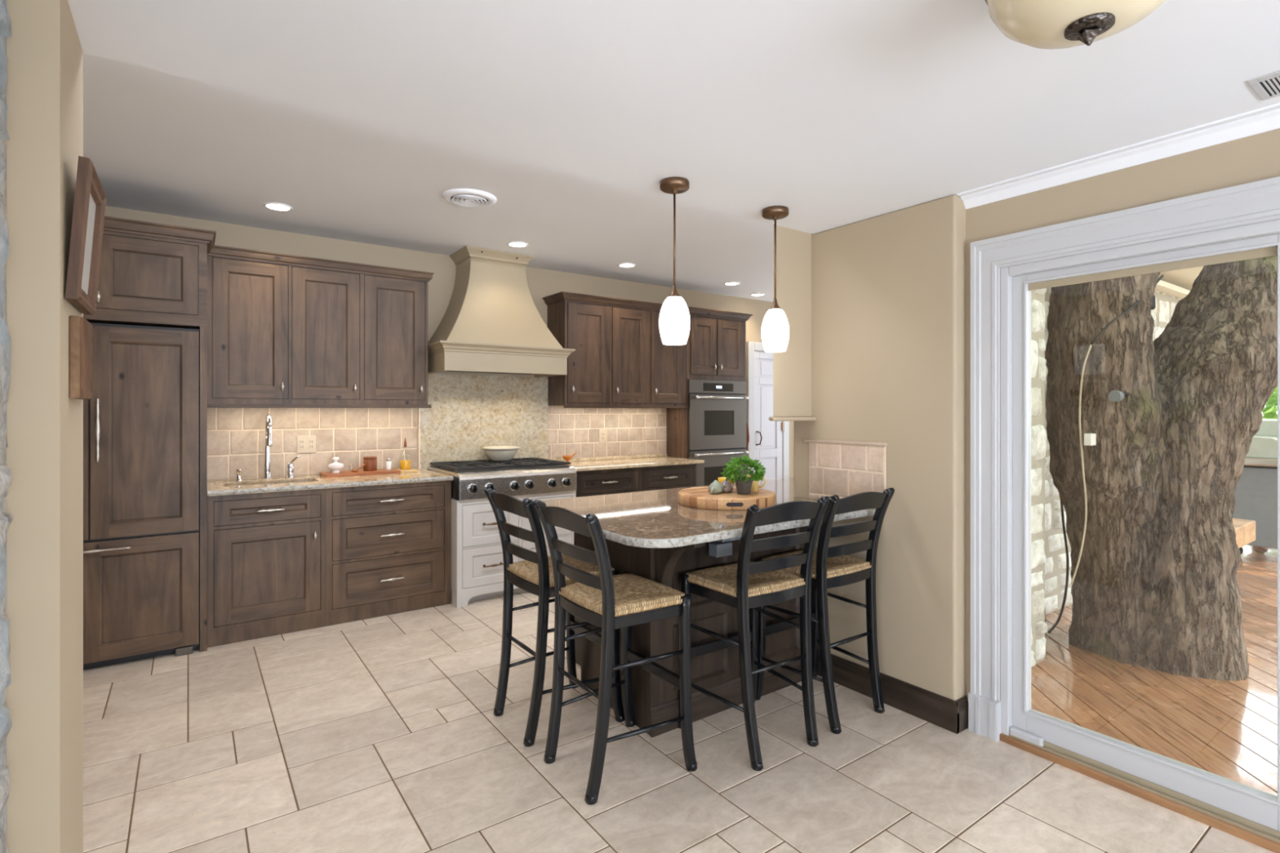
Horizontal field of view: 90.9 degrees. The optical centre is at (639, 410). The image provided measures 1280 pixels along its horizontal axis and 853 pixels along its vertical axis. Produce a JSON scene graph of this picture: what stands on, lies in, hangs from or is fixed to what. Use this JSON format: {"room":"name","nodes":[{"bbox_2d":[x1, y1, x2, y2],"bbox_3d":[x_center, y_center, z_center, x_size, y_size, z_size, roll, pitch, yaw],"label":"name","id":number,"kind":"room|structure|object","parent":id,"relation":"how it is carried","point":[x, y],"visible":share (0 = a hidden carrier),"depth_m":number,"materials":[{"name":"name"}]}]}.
{"room":"kitchen","nodes":[
{"label":"kitchen","id":0,"kind":"room"},
{"bbox_2d":[0,0,13,852],"bbox_3d":[-1.117,0.223,0.893,0.224,2.298,0.854,0,0,-36],"label":"stone wall","id":1,"kind":"structure","parent":0,"point":[6,476],"depth_m":1.24,"materials":[{"name":"grey stone"}]},
{"bbox_2d":[6,0,83,852],"bbox_3d":[-2.721,0.065,2.236,1.378,2.610,3.196,0,0,-36],"label":"wall","id":2,"kind":"structure","parent":0,"point":[45,53],"depth_m":1.32,"materials":[{"name":"beige paint"}]},
{"bbox_2d":[69,315,93,399],"bbox_3d":[-1.350,-0.121,1.527,0.025,0.189,0.205,0,0,-36],"label":"wall plaque","id":3,"kind":"object","parent":2,"relation":"attached to","point":[81,351],"visible":1,"depth_m":1.45,"materials":[{"name":"brown wood"}]},
{"bbox_2d":[65,155,106,315],"bbox_3d":[-1.320,-0.402,1.506,0.045,0.316,0.294,0,0,-36],"label":"picture frame","id":4,"kind":"object","parent":2,"relation":"attached to","point":[90,198],"visible":1,"depth_m":1.44,"materials":[{"name":"brown wood"}]},
{"bbox_2d":[81,193,96,294],"bbox_3d":[-1.326,-0.402,1.502,0.027,0.314,0.294,0,0,-36],"label":"print","id":5,"kind":"object","parent":4,"relation":"attached to","point":[88,200],"depth_m":1.54},
{"bbox_2d":[104,205,794,480],"bbox_3d":[-0.425,0.065,5.919,8.600,2.610,0.120,0,0,-36],"label":"wall","id":6,"kind":"structure","parent":0,"point":[541,282],"depth_m":5.00,"materials":[{"name":"beige paint"}]},
{"bbox_2d":[207,407,417,480],"bbox_3d":[-2.284,0.212,4.507,1.359,0.502,0.011,0,0,-36],"label":"tile backsplash","id":7,"kind":"structure","parent":6,"relation":"attached to","point":[236,436],"depth_m":4.45,"materials":[{"name":"tile"}]},
{"bbox_2d":[297,435,315,453],"bbox_3d":[-2.352,0.241,4.446,0.122,0.122,0.011,0,0,-36],"label":"outlet","id":8,"kind":"object","parent":7,"relation":"attached to","point":[305,444],"visible":1,"depth_m":4.44,"materials":[{"name":"beige plastic"}]},
{"bbox_2d":[298,439,304,448],"bbox_3d":[-2.374,0.241,4.426,0.034,0.068,0.003,0,0,-36],"label":"receptacle","id":9,"kind":"object","parent":8,"relation":"attached to","point":[301,442],"depth_m":4.42,"materials":[{"name":"beige plastic"}]},
{"bbox_2d":[308,439,314,448],"bbox_3d":[-2.325,0.241,4.461,0.034,0.068,0.003,0,0,-36],"label":"receptacle","id":10,"kind":"object","parent":8,"relation":"attached to","point":[311,442],"depth_m":4.46,"materials":[{"name":"beige plastic"}]},
{"bbox_2d":[207,244,434,408],"bbox_3d":[-2.176,-0.511,4.373,1.379,0.993,0.352,0,0,-36],"label":"upper cabinet","id":11,"kind":"object","parent":6,"relation":"attached to","point":[284,331],"visible":0.91,"depth_m":4.20,"materials":[{"name":"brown wood"}]},
{"bbox_2d":[417,373,547,470],"bbox_3d":[-1.268,0.090,5.222,1.122,0.748,0.029,0,0,-36],"label":"backsplash","id":12,"kind":"structure","parent":6,"relation":"attached to","point":[468,414],"depth_m":5.18,"materials":[{"name":"beige stone"}]},
{"bbox_2d":[427,245,575,377],"bbox_3d":[-1.131,-0.762,4.986,1.090,0.954,0.574,0,0,-36],"label":"range hood","id":13,"kind":"object","parent":6,"relation":"attached to","point":[491,322],"visible":0.96,"depth_m":4.86,"materials":[{"name":"beige paint"}]},
{"bbox_2d":[547,405,666,459],"bbox_3d":[-0.276,0.198,5.944,1.328,0.474,0.011,0,0,-36],"label":"tile backsplash","id":14,"kind":"structure","parent":6,"relation":"attached to","point":[630,431],"depth_m":5.90,"materials":[{"name":"tile"}]},
{"bbox_2d":[599,428,607,444],"bbox_3d":[-0.344,0.242,5.883,0.090,0.145,0.011,0,0,-36],"label":"outlet","id":15,"kind":"object","parent":14,"relation":"attached to","point":[602,432],"visible":1,"depth_m":5.88,"materials":[{"name":"beige plastic"}]},
{"bbox_2d":[601,432,604,439],"bbox_3d":[-0.342,0.242,5.880,0.034,0.068,0.003,0,0,-36],"label":"receptacle","id":16,"kind":"object","parent":15,"relation":"attached to","point":[602,433],"depth_m":5.88,"materials":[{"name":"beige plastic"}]},
{"bbox_2d":[542,291,689,408],"bbox_3d":[-0.191,-0.501,5.784,1.377,0.967,0.368,0,0,-36],"label":"upper cabinet","id":17,"kind":"object","parent":6,"relation":"attached to","point":[620,359],"visible":0.95,"depth_m":5.58,"materials":[{"name":"brown wood"}]},
{"bbox_2d":[746,341,789,479],"bbox_3d":[1.474,0.305,7.162,0.665,2.130,0.068,0,0,-36],"label":"door","id":18,"kind":"structure","parent":6,"relation":"in","point":[769,440],"depth_m":7.13,"materials":[{"name":"white paint"}]},
{"bbox_2d":[67,0,1279,302],"bbox_3d":[1.021,-1.133,1.838,11.000,0.415,8.600,0,0,-36],"label":"ceiling","id":19,"kind":"structure","parent":0,"point":[355,117],"depth_m":1.97,"materials":[{"name":"white paint"}]},
{"bbox_2d":[262,202,292,211],"bbox_3d":[-2.205,-1.236,3.839,0.156,0.008,0.156,0,0,-36],"label":"recessed light","id":20,"kind":"object","parent":19,"relation":"in","point":[273,206],"visible":1,"depth_m":3.83,"materials":[{"name":"white paint"}]},
{"bbox_2d":[441,188,497,208],"bbox_3d":[-0.995,-1.227,3.681,0.310,0.024,0.310,0,0,-36],"label":"ceiling vent","id":21,"kind":"object","parent":19,"relation":"in","point":[464,197],"visible":1,"depth_m":3.63,"materials":[{"name":"white paint"}]},
{"bbox_2d":[506,241,528,247],"bbox_3d":[-0.914,-1.236,4.709,0.156,0.008,0.156,0,0,-36],"label":"recessed light","id":22,"kind":"object","parent":19,"relation":"in","point":[515,244],"visible":1,"depth_m":4.70,"materials":[{"name":"white paint"}]},
{"bbox_2d":[617,262,635,267],"bbox_3d":[-0.113,-1.236,5.383,0.156,0.008,0.156,0,0,-36],"label":"recessed light","id":23,"kind":"object","parent":19,"relation":"in","point":[622,264],"visible":1,"depth_m":5.36,"materials":[{"name":"white paint"}]},
{"bbox_2d":[658,177,689,345],"bbox_3d":[0.140,-0.597,2.556,0.126,0.657,0.126,0,0,-36],"label":"pendant lamp","id":24,"kind":"object","parent":19,"relation":"hanging from","point":[674,316],"visible":1,"depth_m":2.52,"materials":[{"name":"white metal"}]},
{"bbox_2d":[724,281,739,285],"bbox_3d":[0.899,-1.236,6.165,0.156,0.008,0.156,0,0,-36],"label":"recessed light","id":25,"kind":"object","parent":19,"relation":"in","point":[729,283],"visible":1,"depth_m":6.16,"materials":[{"name":"white paint"}]},
{"bbox_2d":[750,293,764,296],"bbox_3d":[1.262,-1.236,6.758,0.156,0.008,0.156,0,0,-36],"label":"recessed light","id":26,"kind":"object","parent":19,"relation":"in","point":[754,294],"visible":1,"depth_m":6.76,"materials":[{"name":"white paint"}]},
{"bbox_2d":[761,205,789,352],"bbox_3d":[0.624,-0.598,2.909,0.126,0.654,0.126,0,0,-36],"label":"pendant lamp","id":27,"kind":"object","parent":19,"relation":"hanging from","point":[775,326],"visible":1,"depth_m":2.87,"materials":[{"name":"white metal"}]},
{"bbox_2d":[984,0,1166,48],"bbox_3d":[0.859,-0.811,1.205,0.356,0.228,0.356,0,0,-36],"label":"ceiling light","id":28,"kind":"object","parent":19,"relation":"attached to","point":[1037,24],"visible":1,"depth_m":1.20,"materials":[{"name":"beige glass"}]},
{"bbox_2d":[1247,71,1279,100],"bbox_3d":[1.923,-0.922,1.621,0.186,0.004,0.497,0,0,-36],"label":"ceiling vent","id":29,"kind":"object","parent":19,"relation":"in","point":[1267,86],"visible":1,"depth_m":1.79,"materials":[{"name":"white paint"}]},
{"bbox_2d":[83,591,1275,852],"bbox_3d":[0.976,1.401,1.816,10.812,0.062,8.303,0,0,-36],"label":"floor","id":30,"kind":"structure","parent":0,"point":[380,734],"depth_m":2.41,"materials":[{"name":"beige tile"}]},
{"bbox_2d":[83,322,199,670],"bbox_3d":[-3.044,0.455,3.535,0.935,1.830,0.668,0,0,-36],"label":"refrigerator","id":31,"kind":"object","parent":30,"relation":"on","point":[141,420],"visible":0.51,"depth_m":3.42,"materials":[{"name":"brown wood"}]},
{"bbox_2d":[83,216,216,652],"bbox_3d":[-3.036,0.177,3.550,1.057,2.385,0.688,0,0,-36],"label":"tall cabinet","id":32,"kind":"object","parent":30,"relation":"on","point":[151,274],"visible":0.58,"depth_m":3.48,"materials":[{"name":"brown wood"}]},
{"bbox_2d":[207,488,325,647],"bbox_3d":[-2.402,0.932,4.035,0.618,0.875,0.638,0,0,-36],"label":"base cabinet","id":33,"kind":"object","parent":30,"relation":"on","point":[266,551],"visible":0.96,"depth_m":3.80,"materials":[{"name":"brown wood"}]},
{"bbox_2d":[325,480,451,626],"bbox_3d":[-1.824,0.932,4.449,0.802,0.875,0.638,0,0,-36],"label":"base cabinet","id":34,"kind":"object","parent":30,"relation":"on","point":[388,546],"visible":0.98,"depth_m":4.21,"materials":[{"name":"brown wood"}]},
{"bbox_2d":[207,469,453,496],"bbox_3d":[-2.072,0.478,4.269,1.427,0.030,0.622,0,0,-36],"label":"countertop","id":35,"kind":"structure","parent":34,"relation":"on","point":[223,487],"depth_m":4.11,"materials":[{"name":"stone"}]},
{"bbox_2d":[235,469,242,481],"bbox_3d":[-2.618,0.426,4.118,0.042,0.076,0.078,0,0,-36],"label":"soap dispenser","id":36,"kind":"object","parent":35,"relation":"on","point":[238,471],"visible":1,"depth_m":4.12,"materials":[{"name":"silver metal"}]},
{"bbox_2d":[262,414,272,479],"bbox_3d":[-2.461,0.246,4.177,0.054,0.436,0.176,0,0,-36],"label":"faucet","id":37,"kind":"object","parent":35,"relation":"on","point":[268,434],"visible":1,"depth_m":4.21,"materials":[{"name":"silver metal"}]},
{"bbox_2d":[285,455,300,478],"bbox_3d":[-2.364,0.387,4.307,0.099,0.155,0.052,0,0,-4],"label":"lever","id":38,"kind":"object","parent":35,"relation":"on","point":[290,468],"visible":1,"depth_m":4.29,"materials":[{"name":"silver metal"}]},
{"bbox_2d":[320,468,400,477],"bbox_3d":[-2.013,0.453,4.546,0.504,0.022,0.207,0,0,-36],"label":"cutting board","id":39,"kind":"object","parent":35,"relation":"on","point":[379,472],"visible":1,"depth_m":4.49,"materials":[{"name":"brown wood"}]},
{"bbox_2d":[327,457,343,473],"bbox_3d":[-2.148,0.387,4.452,0.106,0.110,0.106,0,0,-36],"label":"lidded bowl","id":40,"kind":"object","parent":39,"relation":"on","point":[335,466],"visible":1,"depth_m":4.43,"materials":[{"name":"white ceramic"}]},
{"bbox_2d":[351,463,364,471],"bbox_3d":[-2.017,0.413,4.515,0.095,0.057,0.036,0,0,-36],"label":"wooden scoop","id":41,"kind":"object","parent":39,"relation":"on","point":[363,464],"visible":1,"depth_m":4.51,"materials":[{"name":"brown wood"}]},
{"bbox_2d":[363,456,377,471],"bbox_3d":[-1.967,0.391,4.594,0.094,0.102,0.094,0,0,-36],"label":"canister","id":42,"kind":"object","parent":39,"relation":"on","point":[370,462],"visible":0.98,"depth_m":4.55,"materials":[{"name":"red wood"}]},
{"bbox_2d":[386,457,391,470],"bbox_3d":[-1.861,0.399,4.669,0.038,0.086,0.037,0,0,-36],"label":"salt shaker","id":43,"kind":"object","parent":39,"relation":"on","point":[388,464],"visible":1,"depth_m":4.65,"materials":[{"name":"white ceramic"}]},
{"bbox_2d":[395,467,418,473],"bbox_3d":[-1.756,0.454,4.741,0.136,0.020,0.175,0,0,-36],"label":"cutting board","id":44,"kind":"object","parent":35,"relation":"on","point":[411,469],"visible":0.84,"depth_m":4.69,"materials":[{"name":"brown wood"}]},
{"bbox_2d":[400,437,410,469],"bbox_3d":[-1.766,0.327,4.743,0.078,0.235,0.078,0,0,-36],"label":"oil bottle","id":45,"kind":"object","parent":44,"relation":"on","point":[404,464],"visible":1,"depth_m":4.72,"materials":[{"name":"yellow glass"}]},
{"bbox_2d":[451,490,576,608],"bbox_3d":[-1.071,0.999,4.902,0.944,0.742,0.722,0,0,-36],"label":"base cabinet","id":46,"kind":"object","parent":30,"relation":"on","point":[477,552],"visible":0.4,"depth_m":4.47,"materials":[{"name":"white paint"}]},
{"bbox_2d":[427,457,576,500],"bbox_3d":[-1.063,0.515,4.887,0.927,0.220,0.755,0,0,-36],"label":"rangetop","id":47,"kind":"object","parent":46,"relation":"on","point":[514,477],"visible":0.96,"depth_m":4.64,"materials":[{"name":"silver metal"}]},
{"bbox_2d":[481,445,519,461],"bbox_3d":[-1.128,0.352,5.114,0.306,0.108,0.306,0,0,-36],"label":"mixing bowl","id":48,"kind":"object","parent":47,"relation":"on","point":[496,453],"visible":1,"depth_m":5.02,"materials":[{"name":"beige ceramic"}]},
{"bbox_2d":[484,488,624,746],"bbox_3d":[-0.389,0.863,2.826,0.487,1.022,0.454,0,0,-36],"label":"bar stool","id":49,"kind":"object","parent":30,"relation":"on","point":[534,575],"visible":0.78,"depth_m":2.74,"materials":[{"name":"black wood"}]},
{"bbox_2d":[533,499,697,804],"bbox_3d":[-0.104,0.863,2.447,0.487,1.022,0.454,0,0,-36],"label":"bar stool","id":50,"kind":"object","parent":30,"relation":"on","point":[608,602],"visible":1,"depth_m":2.38,"materials":[{"name":"black wood"}]},
{"bbox_2d":[576,463,696,497],"bbox_3d":[-0.181,0.932,5.656,1.370,0.875,0.588,0,0,-36],"label":"base cabinet","id":51,"kind":"object","parent":30,"relation":"on","point":[604,482],"visible":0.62,"depth_m":5.43,"materials":[{"name":"brown wood"}]},
{"bbox_2d":[553,453,704,471],"bbox_3d":[-0.159,0.465,5.673,1.443,0.057,0.587,0,0,-36],"label":"countertop","id":52,"kind":"structure","parent":51,"relation":"on","point":[588,464],"depth_m":5.68,"materials":[{"name":"stone"}]},
{"bbox_2d":[562,452,577,462],"bbox_3d":[-0.614,0.416,5.537,0.140,0.096,0.092,0,0,-36],"label":"dish","id":53,"kind":"object","parent":52,"relation":"on","point":[567,458],"visible":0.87,"depth_m":5.50,"materials":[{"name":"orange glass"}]},
{"bbox_2d":[562,455,573,462],"bbox_3d":[-0.634,0.432,5.523,0.092,0.064,0.092,0,0,-36],"label":"bowl","id":54,"kind":"object","parent":53,"relation":"on","point":[567,458],"depth_m":5.50,"materials":[{"name":"orange ceramic"}]},
{"bbox_2d":[573,525,811,737],"bbox_3d":[0.361,0.934,3.118,1.064,0.872,0.910,0,0,-36],"label":"base cabinet","id":55,"kind":"object","parent":30,"relation":"on","point":[655,700],"visible":0.46,"depth_m":2.83,"materials":[{"name":"brown wood"}]},
{"bbox_2d":[541,477,875,547],"bbox_3d":[0.866,0.481,3.518,2.896,0.034,1.159,0,0,-36],"label":"countertop","id":56,"kind":"structure","parent":55,"relation":"on","point":[655,518],"depth_m":2.73,"materials":[{"name":"brown stone"}]},
{"bbox_2d":[677,486,776,510],"bbox_3d":[0.432,0.436,3.150,0.484,0.055,0.484,0,0,-36],"label":"cutting board","id":57,"kind":"object","parent":56,"relation":"on","point":[700,497],"visible":0.86,"depth_m":2.98,"materials":[{"name":"brown wood"}]},
{"bbox_2d":[708,480,723,493],"bbox_3d":[0.366,0.376,3.084,0.094,0.066,0.068,0,0,-36],"label":"garlic bulb","id":58,"kind":"object","parent":57,"relation":"on","point":[715,487],"visible":1,"depth_m":3.06,"materials":[{"name":"white food"}]},
{"bbox_2d":[717,476,734,486],"bbox_3d":[0.444,0.378,3.220,0.092,0.062,0.092,0,0,-36],"label":"bowl","id":59,"kind":"object","parent":57,"relation":"on","point":[720,479],"visible":0.23,"depth_m":3.20,"materials":[{"name":"ceramic"}]},
{"bbox_2d":[720,479,733,493],"bbox_3d":[0.421,0.376,3.130,0.094,0.066,0.068,0,0,-36],"label":"garlic bulb","id":60,"kind":"object","parent":57,"relation":"on","point":[727,486],"visible":0.77,"depth_m":3.11,"materials":[{"name":"beige food"}]},
{"bbox_2d":[720,454,766,494],"bbox_3d":[0.506,0.312,3.080,0.222,0.193,0.216,0,0,-36],"label":"potted plant","id":61,"kind":"object","parent":57,"relation":"on","point":[744,485],"visible":1,"depth_m":3.04,"materials":[{"name":"green plant"}]},
{"bbox_2d":[746,475,766,491],"bbox_3d":[0.583,0.371,3.204,0.100,0.075,0.079,0,0,-36],"label":"mug","id":62,"kind":"object","parent":57,"relation":"on","point":[755,484],"visible":0.48,"depth_m":3.17,"materials":[{"name":"yellow ceramic"}]},
{"bbox_2d":[666,306,752,458],"bbox_3d":[0.718,0.190,6.433,0.847,2.360,0.370,0,0,-36],"label":"tall cabinet","id":63,"kind":"object","parent":30,"relation":"on","point":[716,343],"visible":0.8,"depth_m":6.26,"materials":[{"name":"brown wood"}]},
{"bbox_2d":[688,379,748,486],"bbox_3d":[0.794,0.344,6.283,0.763,1.283,0.107,0,0,-36],"label":"double oven","id":64,"kind":"object","parent":63,"relation":"in","point":[717,409],"visible":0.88,"depth_m":6.26,"materials":[{"name":"silver metal"}]},
{"bbox_2d":[746,422,749,450],"bbox_3d":[1.106,0.270,6.572,0.046,0.300,0.085,0,0,-36],"label":"hanging towel","id":65,"kind":"object","parent":63,"relation":"hanging from","point":[748,433],"visible":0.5,"depth_m":6.54,"materials":[{"name":"red fabric"}]},
{"bbox_2d":[677,496,830,771],"bbox_3d":[0.471,0.863,2.660,0.454,1.022,0.487,0,0,-34],"label":"bar stool","id":66,"kind":"object","parent":30,"relation":"on","point":[746,585],"visible":0.89,"depth_m":2.55,"materials":[{"name":"black wood"}]},
{"bbox_2d":[755,487,894,733],"bbox_3d":[0.848,0.863,2.934,0.454,1.022,0.487,0,0,-36],"label":"bar stool","id":67,"kind":"object","parent":30,"relation":"on","point":[833,566],"visible":0.82,"depth_m":2.83,"materials":[{"name":"black wood"}]},
{"bbox_2d":[773,224,811,417],"bbox_3d":[0.747,-0.603,3.274,0.293,1.275,0.125,0,0,-36],"label":"wall","id":68,"kind":"structure","parent":0,"point":[792,368],"depth_m":3.23,"materials":[{"name":"beige paint"}]},
{"bbox_2d":[768,416,816,421],"bbox_3d":[0.733,0.045,3.264,0.328,0.020,0.185,0,0,-36],"label":"trim","id":69,"kind":"structure","parent":68,"relation":"attached to","point":[771,418],"depth_m":3.19,"materials":[{"name":"beige paint"}]},
{"bbox_2d":[794,195,965,700],"bbox_3d":[1.205,0.065,3.135,0.290,2.610,0.885,0,0,-36],"label":"wall pillar","id":70,"kind":"structure","parent":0,"point":[888,291],"depth_m":2.88,"materials":[{"name":"beige paint"}]},
{"bbox_2d":[804,439,887,499],"bbox_3d":[1.013,0.307,3.140,0.018,0.310,0.483,0,0,-36],"label":"tile backsplash","id":71,"kind":"structure","parent":70,"relation":"attached to","point":[842,468],"depth_m":3.13,"materials":[{"name":"tile"}]},
{"bbox_2d":[817,653,968,733],"bbox_3d":[1.163,1.305,3.002,0.103,0.130,0.753,0,0,-36],"label":"baseboard","id":72,"kind":"structure","parent":70,"relation":"attached to","point":[951,715],"depth_m":2.85,"materials":[{"name":"brown wood"}]},
{"bbox_2d":[1031,288,1047,666],"bbox_3d":[1.825,0.055,3.566,1.216,2.875,0.426,0,0,-36],"label":"stone wall","id":73,"kind":"structure","parent":0,"point":[1038,437],"depth_m":3.69,"materials":[{"name":"stone"}]},
{"bbox_2d":[1044,280,1189,614],"bbox_3d":[4.016,0.120,5.352,4.447,2.748,0.072,0,0,-36],"label":"stone wall","id":74,"kind":"structure","parent":0,"point":[1055,546],"depth_m":4.66,"materials":[{"name":"stone"}]},
{"bbox_2d":[965,128,1279,701],"bbox_3d":[2.898,0.228,0.848,0.200,2.305,4.805,0,0,-36],"label":"wall","id":75,"kind":"structure","parent":0,"point":[1255,157],"depth_m":2.35,"materials":[{"name":"beige paint"}]},
{"bbox_2d":[956,102,1279,209],"bbox_3d":[2.756,-0.899,0.807,0.078,0.052,4.704,0,0,-36],"label":"trim","id":76,"kind":"structure","parent":75,"relation":"attached to","point":[1265,119],"depth_m":2.23,"materials":[{"name":"white paint"}]},
{"bbox_2d":[968,176,1279,742],"bbox_3d":[2.126,0.327,1.723,0.038,2.087,2.427,0,0,-36],"label":"trim","id":77,"kind":"structure","parent":75,"relation":"attached to","point":[1257,202],"depth_m":2.63,"materials":[{"name":"white paint"}]},
{"bbox_2d":[999,219,1279,852],"bbox_3d":[2.212,0.389,1.776,0.195,1.967,2.213,0,0,-36],"label":"door","id":78,"kind":"structure","parent":75,"relation":"in","point":[1250,814],"depth_m":2.43,"materials":[{"name":"white paint"}]},
{"bbox_2d":[1155,266,1203,298],"bbox_3d":[3.796,-1.305,5.134,6.250,0.350,1.270,0,0,-36],"label":"soffit","id":79,"kind":"structure","parent":0,"point":[1184,278],"depth_m":5.94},
{"label":"outside","id":80,"kind":"structure","parent":0,"visible":0},
{"bbox_3d":[17.461,1.820,12.501,37.050,0.300,60.000,0,0,-36],"label":"ground","id":81,"kind":"structure","parent":80,"visible":0},
{"bbox_2d":[1262,386,1277,418],"bbox_3d":[8.803,0.505,9.045,2.242,2.378,2.196,0,0,-36],"label":"shrub","id":82,"kind":"object","parent":81,"relation":"on","point":[1269,411],"visible":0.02,"depth_m":8.47,"materials":[{"name":"green plant"}]},
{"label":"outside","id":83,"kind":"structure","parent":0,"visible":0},
{"bbox_2d":[1031,545,1277,795],"bbox_3d":[6.533,1.530,2.857,8.050,0.080,7.040,0,0,-36],"label":"deck","id":84,"kind":"object","parent":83,"point":[1227,729],"visible":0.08,"depth_m":3.25,"materials":[{"name":"wood"}]},
{"bbox_2d":[1047,501,1069,633],"bbox_3d":[2.831,0.976,4.253,0.285,1.012,0.072,0,0,-43],"label":"cord","id":85,"kind":"object","parent":84,"relation":"on","point":[1056,623],"visible":0.88,"depth_m":4.29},
{"bbox_2d":[1044,255,1277,680],"bbox_3d":[4.511,-2.496,3.335,11.472,8.088,11.527,0,0,-36],"label":"tree","id":86,"kind":"object","parent":84,"relation":"on","point":[1154,586],"visible":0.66,"depth_m":3.67,"materials":[{"name":"brown plant"}]},
{"bbox_2d":[1107,390,1128,401],"bbox_3d":[2.783,-0.080,3.647,0.211,0.066,0.066,0,0,-36],"label":"spotlight","id":87,"kind":"object","parent":86,"relation":"attached to","point":[1113,396],"visible":1,"depth_m":3.59,"materials":[{"name":"grey metal"}]},
{"bbox_2d":[1089,275,1163,345],"bbox_3d":[2.911,-0.601,3.723,0.618,0.450,0.073,0,0,-19],"label":"cord","id":88,"kind":"object","parent":86,"relation":"attached to","point":[1105,327],"visible":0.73,"depth_m":3.65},
{"bbox_2d":[1070,344,1091,584],"bbox_3d":[2.580,0.323,3.688,0.101,1.410,0.039,0,0,28],"label":"cord","id":89,"kind":"object","parent":88,"relation":"hanging from","point":[1090,345],"visible":1,"depth_m":3.68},
{"bbox_2d":[1084,433,1096,445],"bbox_3d":[2.613,0.170,3.660,0.070,0.070,0.040,0,0,-36],"label":"junction box","id":90,"kind":"object","parent":89,"relation":"attached to","point":[1090,439],"visible":1,"depth_m":3.64,"materials":[{"name":"white plastic"}]},
{"bbox_2d":[1151,294,1155,310],"bbox_3d":[3.065,-0.580,3.793,0.092,0.250,0.091,0,0,-36],"label":"bulb","id":91,"kind":"object","parent":88,"relation":"hanging from","point":[1153,302],"visible":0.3,"depth_m":3.77,"materials":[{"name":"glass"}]},
{"bbox_2d":[1231,518,1255,548],"bbox_3d":[4.518,1.192,5.018,0.890,0.595,0.400,0,0,-36],"label":"bench","id":92,"kind":"object","parent":84,"relation":"on","point":[1245,530],"visible":0.2,"depth_m":4.95,"materials":[{"name":"brown wood"}]},
{"bbox_2d":[1232,418,1277,554],"bbox_3d":[6.668,0.794,6.576,1.500,1.388,0.770,0,0,-36],"label":"grill","id":93,"kind":"object","parent":84,"relation":"on","point":[1255,493],"visible":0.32,"depth_m":6.22,"materials":[{"name":"grey metal"}]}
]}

